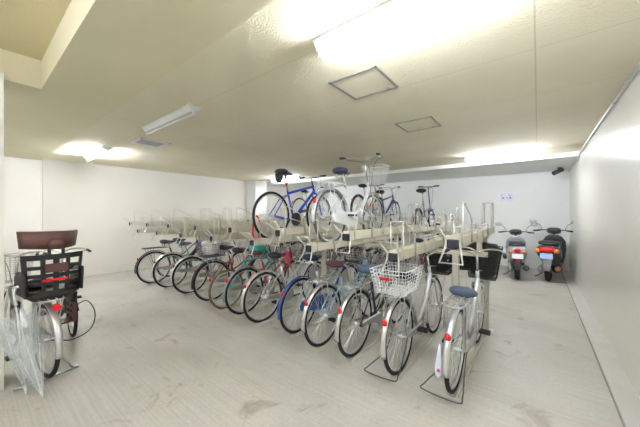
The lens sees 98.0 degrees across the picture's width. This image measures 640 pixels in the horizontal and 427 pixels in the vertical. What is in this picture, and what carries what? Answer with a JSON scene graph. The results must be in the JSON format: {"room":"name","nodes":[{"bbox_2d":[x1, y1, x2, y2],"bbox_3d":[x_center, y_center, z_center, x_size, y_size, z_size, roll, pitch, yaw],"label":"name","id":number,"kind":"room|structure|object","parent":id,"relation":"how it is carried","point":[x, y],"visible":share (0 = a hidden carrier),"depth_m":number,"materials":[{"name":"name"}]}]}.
{"room":"parking garage","nodes":[
{"label":"parking garage","id":0,"kind":"room"},
{"bbox_2d":[0,73,3,390],"bbox_3d":[-2.895,0.150,2.143,0.300,2.600,0.590,0,0,38],"label":"wall","id":1,"kind":"structure","parent":0,"point":[1,74],"depth_m":2.27,"materials":[{"name":"white paint"}]},
{"bbox_2d":[4,156,302,286],"bbox_3d":[-4.831,0.000,7.314,0.230,2.900,13.150,0,0,38],"label":"wall","id":2,"kind":"structure","parent":0,"point":[94,200],"depth_m":6.75,"materials":[{"name":"white paint"}]},
{"bbox_2d":[0,0,273,159],"bbox_3d":[-3.785,-1.248,1.316,9.020,0.260,4.600,0,0,38],"label":"ceiling","id":3,"kind":"structure","parent":2,"relation":"attached to","point":[101,55],"depth_m":2.07,"materials":[{"name":"beige paint"}]},
{"bbox_2d":[0,0,70,60],"bbox_3d":[-2.118,-1.470,-0.360,4.220,0.200,4.100,0,0,38],"label":"ceiling","id":4,"kind":"structure","parent":3,"relation":"attached to","point":[27,27],"depth_m":2.02,"materials":[{"name":"beige paint"}]},
{"bbox_2d":[247,180,266,247],"bbox_3d":[-2.276,0.140,9.981,0.500,2.620,0.500,0,0,38],"label":"column","id":5,"kind":"structure","parent":2,"relation":"attached to","point":[255,188],"depth_m":9.80,"materials":[{"name":"paint"}]},
{"bbox_2d":[0,247,625,426],"bbox_3d":[-1.239,1.500,4.562,9.420,0.100,13.450,0,0,38],"label":"floor","id":6,"kind":"structure","parent":0,"point":[151,355],"depth_m":2.62,"materials":[{"name":"concrete"}]},
{"bbox_2d":[0,286,38,393],"bbox_3d":[-2.492,1.022,2.284,0.242,0.847,0.254,0,0,-28],"label":"umbrella","id":7,"kind":"object","parent":6,"relation":"on","point":[15,287],"visible":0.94,"depth_m":2.26,"materials":[{"name":"clear plastic"}]},
{"bbox_2d":[0,284,43,397],"bbox_3d":[-2.462,1.031,2.269,0.562,0.833,0.337,0,0,38],"label":"umbrella","id":8,"kind":"object","parent":6,"relation":"on","point":[40,390],"visible":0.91,"depth_m":2.27,"materials":[{"name":"clear plastic"}]},
{"bbox_2d":[4,229,83,390],"bbox_3d":[-2.897,0.801,2.757,1.766,1.298,0.454,0,0,30],"label":"bicycle","id":9,"kind":"object","parent":6,"relation":"on","point":[42,289],"visible":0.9,"depth_m":2.43,"materials":[{"name":"metal"}]},
{"bbox_2d":[4,252,35,283],"bbox_3d":[-3.430,0.604,3.076,0.257,0.297,0.355,0,0,31],"label":"basket","id":10,"kind":"object","parent":9,"relation":"on","point":[10,280],"depth_m":3.11,"materials":[{"name":"metal"}]},
{"bbox_2d":[36,247,90,336],"bbox_3d":[-3.304,0.965,3.612,1.560,0.970,0.554,0,0,41],"label":"bicycle","id":11,"kind":"object","parent":6,"relation":"on","point":[72,331],"visible":0.33,"depth_m":3.38,"materials":[{"name":"metal"}]},
{"bbox_2d":[51,300,95,340],"bbox_3d":[-2.852,1.237,3.229,0.451,0.426,0.125,0,0,-8],"label":"lock","id":12,"kind":"object","parent":11,"relation":"attached to","point":[83,300],"visible":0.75,"depth_m":3.24,"materials":[{"name":"black plastic"}]},
{"bbox_2d":[147,257,223,284],"bbox_3d":[-2.949,1.257,6.313,0.112,0.385,1.750,0,0,38],"label":"channel","id":13,"kind":"object","parent":6,"relation":"on","point":[178,278],"visible":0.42,"depth_m":5.98,"materials":[{"name":"metal"}]},
{"bbox_2d":[134,236,216,283],"bbox_3d":[-3.078,0.933,6.125,0.554,1.010,1.765,2,1,38],"label":"bicycle","id":14,"kind":"object","parent":13,"relation":"on","point":[136,269],"visible":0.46,"depth_m":5.79,"materials":[{"name":"metal"}]},
{"bbox_2d":[157,236,214,276],"bbox_3d":[-3.167,0.953,6.684,0.554,0.970,1.475,0,0,38],"label":"bicycle","id":15,"kind":"object","parent":6,"relation":"on","point":[173,239],"visible":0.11,"depth_m":6.43,"materials":[{"name":"metal"}]},
{"bbox_2d":[163,259,236,289],"bbox_3d":[-2.437,1.257,6.004,0.112,0.385,1.750,0,0,38],"label":"channel","id":16,"kind":"object","parent":6,"relation":"on","point":[207,279],"visible":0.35,"depth_m":5.79,"materials":[{"name":"metal"}]},
{"bbox_2d":[151,240,233,287],"bbox_3d":[-2.566,0.933,5.815,0.554,1.010,1.765,2,1,38],"label":"bicycle","id":17,"kind":"object","parent":16,"relation":"on","point":[182,243],"visible":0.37,"depth_m":5.50,"materials":[{"name":"metal"}]},
{"bbox_2d":[183,263,262,295],"bbox_3d":[-1.868,1.257,5.604,0.112,0.385,1.750,0,0,38],"label":"channel","id":18,"kind":"object","parent":6,"relation":"on","point":[218,286],"visible":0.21,"depth_m":5.28,"materials":[{"name":"metal"}]},
{"bbox_2d":[170,239,253,293],"bbox_3d":[-1.996,0.933,5.415,0.554,1.010,1.765,2,1,38],"label":"bicycle","id":19,"kind":"object","parent":18,"relation":"on","point":[176,266],"visible":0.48,"depth_m":5.10,"materials":[{"name":"metal"}]},
{"bbox_2d":[235,239,250,247],"bbox_3d":[-1.614,0.612,5.888,0.355,0.237,0.257,2,1,38],"label":"basket","id":20,"kind":"object","parent":19,"relation":"on","point":[244,242],"depth_m":5.88,"materials":[{"name":"metal"}]},
{"bbox_2d":[204,265,280,303],"bbox_3d":[-1.319,1.257,5.189,0.112,0.385,1.750,0,0,38],"label":"channel","id":21,"kind":"object","parent":6,"relation":"on","point":[237,293],"visible":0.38,"depth_m":4.86,"materials":[{"name":"metal"}]},
{"bbox_2d":[191,239,275,300],"bbox_3d":[-1.450,0.930,5.002,0.550,1.016,1.753,0,0,45],"label":"bicycle","id":22,"kind":"object","parent":21,"relation":"on","point":[227,247],"visible":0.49,"depth_m":4.62,"materials":[{"name":"metal"}]},
{"bbox_2d":[201,240,220,254],"bbox_3d":[-1.794,0.550,4.584,0.236,0.260,0.300,0,0,38],"label":"plastic bag","id":23,"kind":"object","parent":22,"relation":"in","point":[210,251],"visible":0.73,"depth_m":4.51,"materials":[{"name":"white plastic"}]},
{"bbox_2d":[194,241,228,257],"bbox_3d":[-1.777,0.587,4.563,0.336,0.216,0.426,2,1,38],"label":"basket","id":24,"kind":"object","parent":22,"relation":"on","point":[222,247],"depth_m":4.53,"materials":[{"name":"grey plastic"}]},
{"bbox_2d":[218,269,299,311],"bbox_3d":[-0.946,1.257,4.798,0.112,0.385,1.750,0,0,38],"label":"channel","id":25,"kind":"object","parent":6,"relation":"on","point":[235,305],"visible":0.34,"depth_m":4.53,"materials":[{"name":"metal"}]},
{"bbox_2d":[208,244,288,308],"bbox_3d":[-1.086,0.948,4.596,0.535,0.982,1.620,2,1,38],"label":"bicycle","id":26,"kind":"object","parent":25,"relation":"on","point":[236,249],"visible":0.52,"depth_m":4.33,"materials":[{"name":"red paint"},{"name":"steel"},{"name":"rubber"}]},
{"bbox_2d":[236,273,312,317],"bbox_3d":[-0.616,1.257,4.584,0.112,0.385,1.750,0,0,38],"label":"channel","id":27,"kind":"object","parent":6,"relation":"on","point":[267,305],"visible":0.3,"depth_m":4.27,"materials":[{"name":"metal"}]},
{"bbox_2d":[223,241,308,314],"bbox_3d":[-0.745,0.933,4.396,0.554,1.010,1.765,2,1,38],"label":"bicycle","id":28,"kind":"object","parent":27,"relation":"on","point":[237,272],"visible":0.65,"depth_m":4.16,"materials":[{"name":"metal"}]},
{"bbox_2d":[249,245,265,252],"bbox_3d":[-0.937,0.540,4.175,0.240,0.150,0.240,0,0,38],"label":"cover","id":29,"kind":"object","parent":28,"relation":"on","point":[262,248],"visible":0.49,"depth_m":4.10,"materials":[{"name":"teal paint"}]},
{"bbox_2d":[281,243,291,269],"bbox_3d":[-0.521,0.643,4.328,0.203,0.517,0.111,0,0,-28],"label":"umbrella","id":30,"kind":"object","parent":28,"relation":"hanging from","point":[287,256],"visible":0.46,"depth_m":4.31,"materials":[{"name":"pink fabric"}]},
{"bbox_2d":[289,241,306,256],"bbox_3d":[-0.362,0.612,4.867,0.355,0.237,0.257,2,1,38],"label":"basket","id":31,"kind":"object","parent":28,"relation":"on","point":[298,247],"depth_m":4.82,"materials":[{"name":"metal"}]},
{"bbox_2d":[265,242,297,259],"bbox_3d":[-1.121,0.934,8.910,0.554,1.009,1.780,0,0,38],"label":"bicycle","id":32,"kind":"object","parent":6,"relation":"on","point":[278,250],"visible":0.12,"depth_m":8.72,"materials":[{"name":"metal"}]},
{"bbox_2d":[274,243,301,261],"bbox_3d":[-0.757,0.934,8.587,0.554,1.009,1.780,0,0,38],"label":"bicycle","id":33,"kind":"object","parent":6,"relation":"on","point":[275,248],"visible":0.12,"depth_m":8.12,"materials":[{"name":"metal"}]},
{"bbox_2d":[254,276,332,325],"bbox_3d":[-0.292,1.257,4.289,0.112,0.385,1.750,0,0,38],"label":"channel","id":34,"kind":"object","parent":6,"relation":"on","point":[287,311],"visible":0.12,"depth_m":3.93,"materials":[{"name":"metal"}]},
{"bbox_2d":[240,240,328,322],"bbox_3d":[-0.420,0.933,4.101,0.554,1.010,1.765,2,1,38],"label":"bicycle","id":35,"kind":"object","parent":34,"relation":"on","point":[276,255],"visible":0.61,"depth_m":3.79,"materials":[{"name":"metal"}]},
{"bbox_2d":[284,242,306,263],"bbox_3d":[-0.338,0.934,8.334,0.554,1.009,1.780,0,0,38],"label":"bicycle","id":36,"kind":"object","parent":6,"relation":"on","point":[297,242],"visible":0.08,"depth_m":7.93,"materials":[{"name":"metal"}]},
{"bbox_2d":[296,237,337,263],"bbox_3d":[0.026,0.934,8.010,0.554,1.009,1.780,0,0,38],"label":"bicycle","id":37,"kind":"object","parent":6,"relation":"on","point":[329,237],"visible":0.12,"depth_m":7.74,"materials":[{"name":"metal"}]},
{"bbox_2d":[289,280,365,336],"bbox_3d":[0.206,1.257,3.968,0.112,0.385,1.750,0,0,38],"label":"channel","id":38,"kind":"object","parent":6,"relation":"on","point":[310,324],"visible":0.27,"depth_m":3.63,"materials":[{"name":"metal"}]},
{"bbox_2d":[277,246,362,332],"bbox_3d":[0.120,0.930,3.756,0.550,1.016,1.742,0,0,29],"label":"bicycle","id":39,"kind":"object","parent":38,"relation":"on","point":[284,294],"visible":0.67,"depth_m":3.50,"materials":[{"name":"metal"}]},
{"bbox_2d":[337,247,362,262],"bbox_3d":[0.467,0.613,4.246,0.355,0.237,0.257,3,2,38],"label":"basket","id":40,"kind":"object","parent":39,"relation":"on","point":[354,256],"depth_m":4.20,"materials":[{"name":"silver metal"}]},
{"bbox_2d":[315,248,346,267],"bbox_3d":[0.390,0.934,7.687,0.554,1.009,1.780,0,0,38],"label":"bicycle","id":41,"kind":"object","parent":6,"relation":"on","point":[329,255],"visible":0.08,"depth_m":7.50,"materials":[{"name":"metal"}]},
{"bbox_2d":[197,229,493,338],"bbox_3d":[-0.758,0.860,5.382,6.964,1.180,0.565,0,0,38],"label":"frame","id":42,"kind":"object","parent":6,"relation":"on","point":[455,254],"visible":0.23,"depth_m":3.42,"materials":[{"name":"beige metal"}]},
{"bbox_2d":[123,208,216,229],"bbox_3d":[-3.701,0.120,7.142,0.182,0.523,2.287,0,0,38],"label":"tray","id":43,"kind":"object","parent":42,"relation":"on","point":[134,222],"visible":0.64,"depth_m":6.51,"materials":[{"name":"metal"}]},
{"bbox_2d":[131,214,220,237],"bbox_3d":[-3.318,0.270,6.842,0.182,0.523,2.287,0,0,38],"label":"tray","id":44,"kind":"object","parent":42,"relation":"on","point":[148,230],"visible":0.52,"depth_m":6.17,"materials":[{"name":"metal"}]},
{"bbox_2d":[139,208,237,231],"bbox_3d":[-2.936,0.120,6.542,0.182,0.523,2.287,0,0,38],"label":"tray","id":45,"kind":"object","parent":42,"relation":"on","point":[154,224],"visible":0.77,"depth_m":5.99,"materials":[{"name":"metal"}]},
{"bbox_2d":[149,214,240,240],"bbox_3d":[-2.553,0.270,6.242,0.182,0.523,2.287,0,0,38],"label":"tray","id":46,"kind":"object","parent":42,"relation":"on","point":[158,232],"visible":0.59,"depth_m":5.58,"materials":[{"name":"metal"}]},
{"bbox_2d":[159,207,261,234],"bbox_3d":[-2.171,0.120,5.942,0.182,0.523,2.287,0,0,38],"label":"tray","id":47,"kind":"object","parent":42,"relation":"on","point":[169,225],"visible":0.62,"depth_m":5.35,"materials":[{"name":"metal"}]},
{"bbox_2d":[172,214,273,244],"bbox_3d":[-1.788,0.270,5.642,0.182,0.523,2.287,0,0,38],"label":"tray","id":48,"kind":"object","parent":42,"relation":"on","point":[184,234],"visible":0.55,"depth_m":5.02,"materials":[{"name":"metal"}]},
{"bbox_2d":[185,207,289,236],"bbox_3d":[-1.406,0.120,5.343,0.182,0.523,2.287,0,0,38],"label":"tray","id":49,"kind":"object","parent":42,"relation":"on","point":[200,226],"visible":0.63,"depth_m":4.79,"materials":[{"name":"metal"}]},
{"bbox_2d":[201,215,300,248],"bbox_3d":[-1.024,0.270,5.043,0.182,0.523,2.287,0,0,38],"label":"tray","id":50,"kind":"object","parent":42,"relation":"on","point":[218,237],"visible":0.44,"depth_m":4.41,"materials":[{"name":"metal"}]},
{"bbox_2d":[219,206,324,240],"bbox_3d":[-0.641,0.120,4.743,0.182,0.523,2.287,0,0,38],"label":"tray","id":51,"kind":"object","parent":42,"relation":"on","point":[245,228],"visible":0.52,"depth_m":4.17,"materials":[{"name":"metal"}]},
{"bbox_2d":[240,214,335,254],"bbox_3d":[-0.259,0.270,4.443,0.182,0.523,2.287,0,0,38],"label":"tray","id":52,"kind":"object","parent":42,"relation":"on","point":[253,242],"visible":0.51,"depth_m":3.89,"materials":[{"name":"metal"}]},
{"bbox_2d":[252,169,330,237],"bbox_3d":[-0.343,-0.141,4.335,0.575,1.021,1.760,0,0,38],"label":"bicycle","id":53,"kind":"object","parent":52,"relation":"on","point":[280,173],"visible":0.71,"depth_m":4.13,"materials":[{"name":"metal"}]},
{"bbox_2d":[252,215,260,238],"bbox_3d":[-0.855,0.226,3.756,0.030,0.417,0.152,0,0,38],"label":"lock","id":54,"kind":"object","parent":53,"relation":"attached to","point":[256,215],"visible":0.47,"depth_m":3.70,"materials":[{"name":"red plastic"}]},
{"bbox_2d":[265,205,367,245],"bbox_3d":[0.124,0.120,4.143,0.182,0.523,2.287,0,0,38],"label":"tray","id":55,"kind":"object","parent":42,"relation":"on","point":[279,231],"visible":0.62,"depth_m":3.60,"materials":[{"name":"metal"}]},
{"bbox_2d":[295,214,393,263],"bbox_3d":[0.506,0.270,3.843,0.182,0.523,2.287,0,0,38],"label":"tray","id":56,"kind":"object","parent":42,"relation":"on","point":[312,247],"visible":0.71,"depth_m":3.27,"materials":[{"name":"metal"}]},
{"bbox_2d":[311,153,389,241],"bbox_3d":[0.461,-0.231,3.766,0.614,1.200,1.765,1,1,38],"label":"bicycle","id":57,"kind":"object","parent":56,"relation":"on","point":[337,216],"visible":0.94,"depth_m":3.54,"materials":[{"name":"metal"}]},
{"bbox_2d":[361,164,389,184],"bbox_3d":[0.841,-0.587,4.239,0.355,0.277,0.257,1,1,38],"label":"basket","id":58,"kind":"object","parent":57,"relation":"on","point":[384,173],"depth_m":4.19,"materials":[{"name":"silver metal"}]},
{"bbox_2d":[332,204,422,253],"bbox_3d":[0.889,0.120,3.543,0.182,0.523,2.287,0,0,38],"label":"tray","id":59,"kind":"object","parent":42,"relation":"on","point":[354,235],"visible":0.94,"depth_m":3.06,"materials":[{"name":"metal"}]},
{"bbox_2d":[377,214,453,276],"bbox_3d":[1.271,0.270,3.243,0.182,0.523,2.287,0,0,38],"label":"tray","id":60,"kind":"object","parent":42,"relation":"on","point":[404,252],"visible":0.88,"depth_m":2.67,"materials":[{"name":"metal"}]},
{"bbox_2d":[436,202,494,265],"bbox_3d":[1.653,0.120,2.943,0.182,0.523,2.287,0,0,38],"label":"tray","id":61,"kind":"object","parent":42,"relation":"on","point":[462,239],"visible":1,"depth_m":2.40,"materials":[{"name":"metal"}]},
{"bbox_2d":[327,229,365,269],"bbox_3d":[0.810,0.934,7.434,0.554,1.009,1.780,0,0,38],"label":"bicycle","id":62,"kind":"object","parent":6,"relation":"on","point":[333,250],"visible":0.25,"depth_m":7.04,"materials":[{"name":"metal"}]},
{"bbox_2d":[313,285,385,350],"bbox_3d":[0.499,1.257,3.634,0.112,0.385,1.750,0,0,38],"label":"channel","id":63,"kind":"object","parent":6,"relation":"on","point":[343,332],"visible":0.24,"depth_m":3.35,"materials":[{"name":"metal"}]},
{"bbox_2d":[301,245,386,346],"bbox_3d":[0.370,0.933,3.446,0.554,1.010,1.765,2,1,38],"label":"bicycle","id":64,"kind":"object","parent":63,"relation":"on","point":[338,264],"visible":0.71,"depth_m":3.12,"materials":[{"name":"metal"}]},
{"bbox_2d":[358,247,386,267],"bbox_3d":[0.753,0.612,3.918,0.355,0.237,0.257,2,1,38],"label":"basket","id":65,"kind":"object","parent":64,"relation":"on","point":[368,254],"depth_m":3.89,"materials":[{"name":"metal"}]},
{"bbox_2d":[346,246,380,272],"bbox_3d":[1.155,0.934,7.087,0.554,1.009,1.780,0,0,38],"label":"bicycle","id":66,"kind":"object","parent":6,"relation":"on","point":[354,246],"visible":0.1,"depth_m":6.79,"materials":[{"name":"metal"}]},
{"bbox_2d":[285,223,461,275],"bbox_3d":[0.882,0.860,8.315,5.992,1.180,0.565,0,0,38],"label":"frame","id":67,"kind":"object","parent":6,"relation":"on","point":[457,228],"visible":0.13,"depth_m":6.66,"materials":[{"name":"beige metal"}]},
{"bbox_2d":[289,209,332,222],"bbox_3d":[-0.148,0.110,8.575,0.182,0.523,2.287,0,0,38],"label":"tray","id":68,"kind":"object","parent":67,"relation":"on","point":[302,220],"visible":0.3,"depth_m":8.07,"materials":[{"name":"metal"}]},
{"bbox_2d":[291,187,328,218],"bbox_3d":[-0.259,-0.310,8.434,0.554,1.039,1.765,0,0,38],"label":"bicycle","id":69,"kind":"object","parent":68,"relation":"on","point":[303,191],"visible":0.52,"depth_m":8.22,"materials":[{"name":"metal"}]},
{"bbox_2d":[355,208,388,223],"bbox_3d":[1.381,0.110,7.376,0.182,0.523,2.287,0,0,38],"label":"tray","id":70,"kind":"object","parent":67,"relation":"on","point":[384,208],"visible":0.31,"depth_m":7.25,"materials":[{"name":"metal"}]},
{"bbox_2d":[350,184,383,219],"bbox_3d":[1.271,-0.287,7.234,0.535,0.992,1.766,0,0,38],"label":"bicycle","id":71,"kind":"object","parent":70,"relation":"on","point":[359,185],"visible":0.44,"depth_m":6.97,"materials":[{"name":"metal"}]},
{"bbox_2d":[368,213,405,228],"bbox_3d":[1.764,0.245,7.076,0.182,0.523,2.287,0,0,38],"label":"tray","id":72,"kind":"object","parent":67,"relation":"on","point":[401,213],"visible":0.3,"depth_m":6.41,"materials":[{"name":"metal"}]},
{"bbox_2d":[369,186,399,226],"bbox_3d":[1.653,-0.175,6.935,0.554,1.039,1.765,0,0,38],"label":"bicycle","id":73,"kind":"object","parent":72,"relation":"on","point":[393,201],"visible":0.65,"depth_m":6.95,"materials":[{"name":"metal"}]},
{"bbox_2d":[385,208,424,226],"bbox_3d":[2.146,0.110,6.776,0.182,0.523,2.287,0,0,38],"label":"tray","id":74,"kind":"object","parent":67,"relation":"on","point":[393,218],"visible":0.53,"depth_m":6.26,"materials":[{"name":"metal"}]},
{"bbox_2d":[408,213,443,238],"bbox_3d":[2.529,0.245,6.476,0.182,0.523,2.287,0,0,38],"label":"tray","id":75,"kind":"object","parent":67,"relation":"on","point":[427,228],"visible":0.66,"depth_m":6.19,"materials":[{"name":"metal"}]},
{"bbox_2d":[413,185,438,226],"bbox_3d":[2.369,-0.152,6.272,0.475,0.992,1.385,0,0,38],"label":"bicycle","id":76,"kind":"object","parent":75,"relation":"on","point":[422,190],"visible":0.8,"depth_m":6.24,"materials":[{"name":"metal"}]},
{"bbox_2d":[432,207,461,232],"bbox_3d":[2.911,0.110,6.176,0.182,0.523,2.287,0,0,38],"label":"tray","id":77,"kind":"object","parent":67,"relation":"on","point":[458,221],"visible":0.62,"depth_m":5.79,"materials":[{"name":"metal"}]},
{"bbox_2d":[345,293,412,361],"bbox_3d":[0.822,1.257,3.419,0.112,0.385,1.750,0,0,38],"label":"channel","id":78,"kind":"object","parent":6,"relation":"on","point":[375,338],"visible":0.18,"depth_m":3.11,"materials":[{"name":"metal"}]},
{"bbox_2d":[334,246,415,357],"bbox_3d":[0.693,0.933,3.231,0.554,1.010,1.765,2,1,38],"label":"bicycle","id":79,"kind":"object","parent":78,"relation":"on","point":[377,316],"visible":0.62,"depth_m":2.91,"materials":[{"name":"metal"}]},
{"bbox_2d":[384,249,415,270],"bbox_3d":[1.075,0.612,3.703,0.355,0.237,0.257,2,1,38],"label":"basket","id":80,"kind":"object","parent":79,"relation":"on","point":[409,268],"depth_m":3.64,"materials":[{"name":"metal"}]},
{"bbox_2d":[366,234,400,274],"bbox_3d":[1.538,0.934,6.787,0.554,1.009,1.780,0,0,38],"label":"bicycle","id":81,"kind":"object","parent":6,"relation":"on","point":[400,234],"visible":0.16,"depth_m":6.58,"materials":[{"name":"metal"}]},
{"bbox_2d":[382,233,420,276],"bbox_3d":[1.920,0.934,6.487,0.554,1.009,1.780,0,0,38],"label":"bicycle","id":82,"kind":"object","parent":6,"relation":"on","point":[400,262],"visible":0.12,"depth_m":6.45,"materials":[{"name":"metal"}]},
{"bbox_2d":[404,233,420,242],"bbox_3d":[2.300,0.612,6.971,0.355,0.237,0.257,0,0,38],"label":"basket","id":83,"kind":"object","parent":82,"relation":"on","point":[410,233],"depth_m":6.97,"materials":[{"name":"metal"}]},
{"bbox_2d":[390,295,448,380],"bbox_3d":[1.192,1.257,3.116,0.112,0.385,1.750,0,0,38],"label":"channel","id":84,"kind":"object","parent":6,"relation":"on","point":[429,337],"visible":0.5,"depth_m":2.96,"materials":[{"name":"metal"}]},
{"bbox_2d":[364,247,451,381],"bbox_3d":[1.041,0.931,2.955,0.574,1.025,1.816,-1,-1,38],"label":"bicycle","id":85,"kind":"object","parent":84,"relation":"on","point":[432,259],"visible":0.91,"depth_m":2.64,"materials":[{"name":"metal"}]},
{"bbox_2d":[369,262,422,296],"bbox_3d":[0.700,0.587,2.517,0.336,0.216,0.426,-1,-1,38],"label":"basket","id":86,"kind":"object","parent":85,"relation":"on","point":[408,276],"depth_m":2.49,"materials":[{"name":"white metal"}]},
{"bbox_2d":[421,252,451,274],"bbox_3d":[1.518,0.622,3.559,0.365,0.277,0.277,-1,-1,38],"label":"basket","id":87,"kind":"object","parent":85,"relation":"on","point":[441,268],"depth_m":3.46,"materials":[{"name":"black plastic"}]},
{"bbox_2d":[425,247,451,304],"bbox_3d":[1.440,0.769,3.463,0.340,0.664,0.494,0,0,38],"label":"fork","id":88,"kind":"object","parent":85,"relation":"on","point":[434,257],"depth_m":3.44,"materials":[{"name":"metal"}]},
{"bbox_2d":[408,232,439,282],"bbox_3d":[2.303,0.934,6.188,0.554,1.009,1.780,0,0,38],"label":"bicycle","id":89,"kind":"object","parent":6,"relation":"on","point":[419,258],"visible":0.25,"depth_m":5.94,"materials":[{"name":"metal"}]},
{"bbox_2d":[446,303,487,399],"bbox_3d":[1.572,1.257,2.872,0.112,0.385,1.750,0,0,38],"label":"channel","id":90,"kind":"object","parent":6,"relation":"on","point":[472,353],"visible":0.53,"depth_m":2.67,"materials":[{"name":"metal"}]},
{"bbox_2d":[420,242,506,403],"bbox_3d":[1.461,0.887,2.680,0.586,1.117,1.816,2,1,38],"label":"bicycle","id":91,"kind":"object","parent":90,"relation":"on","point":[488,267],"depth_m":2.45,"materials":[{"name":"metal"}]},
{"bbox_2d":[465,246,502,280],"bbox_3d":[1.932,0.572,3.289,0.365,0.377,0.277,2,1,38],"label":"basket","id":92,"kind":"object","parent":91,"relation":"on","point":[491,264],"depth_m":3.18,"materials":[{"name":"black plastic"}]},
{"bbox_2d":[468,242,500,310],"bbox_3d":[1.860,0.720,3.188,0.340,0.765,0.494,0,0,38],"label":"fork","id":93,"kind":"object","parent":91,"relation":"on","point":[489,266],"depth_m":3.17,"materials":[{"name":"metal"}]},
{"bbox_2d":[495,222,537,278],"bbox_3d":[4.637,0.833,6.573,0.844,1.229,1.703,0,0,34],"label":"motor scooter","id":94,"kind":"object","parent":6,"relation":"on","point":[516,252],"visible":1,"depth_m":6.08,"materials":[{"name":"metal"}]},
{"bbox_2d":[530,220,572,280],"bbox_3d":[5.300,0.802,6.356,1.788,1.290,0.886,0,0,-44],"label":"motor scooter","id":95,"kind":"object","parent":6,"relation":"on","point":[551,251],"visible":0.98,"depth_m":5.90,"materials":[{"name":"metal"}]},
{"bbox_2d":[539,247,554,252],"bbox_3d":[4.707,0.757,5.774,0.105,0.116,0.278,0,0,-44],"label":"tail lamp","id":96,"kind":"object","parent":95,"relation":"attached to","point":[541,249],"depth_m":5.74,"materials":[{"name":"red plastic"}]},
{"bbox_2d":[45,0,639,182],"bbox_3d":[-0.490,-1.260,5.518,9.020,0.200,6.380,0,0,38],"label":"ceiling","id":97,"kind":"structure","parent":0,"point":[497,76],"depth_m":2.62,"materials":[{"name":"beige paint"}]},
{"bbox_2d":[83,146,112,160],"bbox_3d":[-4.210,-1.113,5.246,1.260,0.094,0.150,0,0,38],"label":"lamp","id":98,"kind":"object","parent":97,"relation":"attached to","point":[102,150],"visible":1,"depth_m":5.12,"materials":[{"name":"white plastic"}]},
{"bbox_2d":[130,137,170,147],"bbox_3d":[-2.773,-1.151,4.551,0.450,0.019,0.450,0,0,38],"label":"ceiling vent","id":99,"kind":"object","parent":97,"relation":"in","point":[140,141],"visible":1,"depth_m":4.53,"materials":[{"name":"grey metal"}]},
{"bbox_2d":[141,104,200,134],"bbox_3d":[-1.850,-1.113,3.394,1.260,0.094,0.150,0,0,38],"label":"lamp","id":100,"kind":"object","parent":97,"relation":"attached to","point":[187,111],"visible":1,"depth_m":3.27,"materials":[{"name":"white plastic"}]},
{"bbox_2d":[270,176,300,181],"bbox_3d":[-1.127,-1.113,9.016,1.260,0.094,0.150,0,0,38],"label":"lamp","id":101,"kind":"object","parent":97,"relation":"attached to","point":[292,177],"visible":0.73,"depth_m":8.82,"materials":[{"name":"white plastic"}]},
{"bbox_2d":[328,65,398,99],"bbox_3d":[0.396,-1.156,2.498,0.460,0.012,0.460,0,0,38],"label":"ceiling hatch","id":102,"kind":"object","parent":97,"relation":"attached to","point":[370,81],"visible":1,"depth_m":2.47,"materials":[{"name":"paint"}]},
{"bbox_2d":[313,0,452,58],"bbox_3d":[0.493,-1.113,1.520,1.260,0.094,0.150,0,0,38],"label":"lamp","id":103,"kind":"object","parent":97,"relation":"attached to","point":[391,13],"visible":1,"depth_m":1.62,"materials":[{"name":"white plastic"}]},
{"bbox_2d":[394,116,441,132],"bbox_3d":[1.284,-1.156,3.631,0.460,0.012,0.460,0,0,38],"label":"ceiling hatch","id":104,"kind":"object","parent":97,"relation":"attached to","point":[429,122],"visible":1,"depth_m":3.61,"materials":[{"name":"paint"}]},
{"bbox_2d":[465,148,543,161],"bbox_3d":[3.516,-1.113,5.376,1.260,0.094,0.150,0,0,38],"label":"lamp","id":105,"kind":"object","parent":97,"relation":"attached to","point":[534,151],"visible":1,"depth_m":5.30,"materials":[{"name":"white plastic"}]},
{"bbox_2d":[303,170,569,271],"bbox_3d":[2.787,0.000,9.696,9.220,2.900,0.200,0,0,38],"label":"wall","id":106,"kind":"structure","parent":0,"point":[542,197],"depth_m":7.83,"materials":[{"name":"paint"}]},
{"bbox_2d":[267,152,578,188],"bbox_3d":[2.056,-1.230,8.764,8.920,0.300,2.170,0,0,38],"label":"beam","id":107,"kind":"structure","parent":106,"relation":"attached to","point":[541,163],"depth_m":7.15,"materials":[{"name":"paint"}]},
{"bbox_2d":[500,193,513,200],"bbox_3d":[5.171,-0.450,7.689,0.320,0.220,0.012,0,0,38],"label":"wall sign","id":108,"kind":"object","parent":106,"relation":"attached to","point":[503,196],"visible":1,"depth_m":7.69,"materials":[{"name":"plastic"}]},
{"bbox_2d":[570,69,639,398],"bbox_3d":[2.310,0.000,1.779,0.200,2.900,13.250,0,0,38],"label":"wall","id":109,"kind":"structure","parent":0,"point":[605,177],"depth_m":2.94,"materials":[{"name":"white paint"}]},
{"bbox_2d":[552,167,563,174],"bbox_3d":[5.573,-0.987,6.524,0.245,0.184,0.120,0,0,3],"label":"security camera","id":110,"kind":"object","parent":109,"relation":"attached to","point":[559,169],"visible":1,"depth_m":6.48,"materials":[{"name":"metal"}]},
{"bbox_2d":[562,271,639,426],"bbox_3d":[2.172,1.446,1.887,0.150,0.012,12.850,0,0,38],"label":"trim","id":111,"kind":"structure","parent":109,"relation":"attached to","point":[627,401],"depth_m":2.63,"materials":[{"name":"concrete"}]},
{"bbox_2d":[568,62,639,170],"bbox_3d":[3.004,-1.087,2.855,0.030,0.089,10.200,0,0,38],"label":"conduit pipe","id":112,"kind":"object","parent":109,"relation":"attached to","point":[637,68],"visible":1,"depth_m":2.84,"materials":[{"name":"metal"}]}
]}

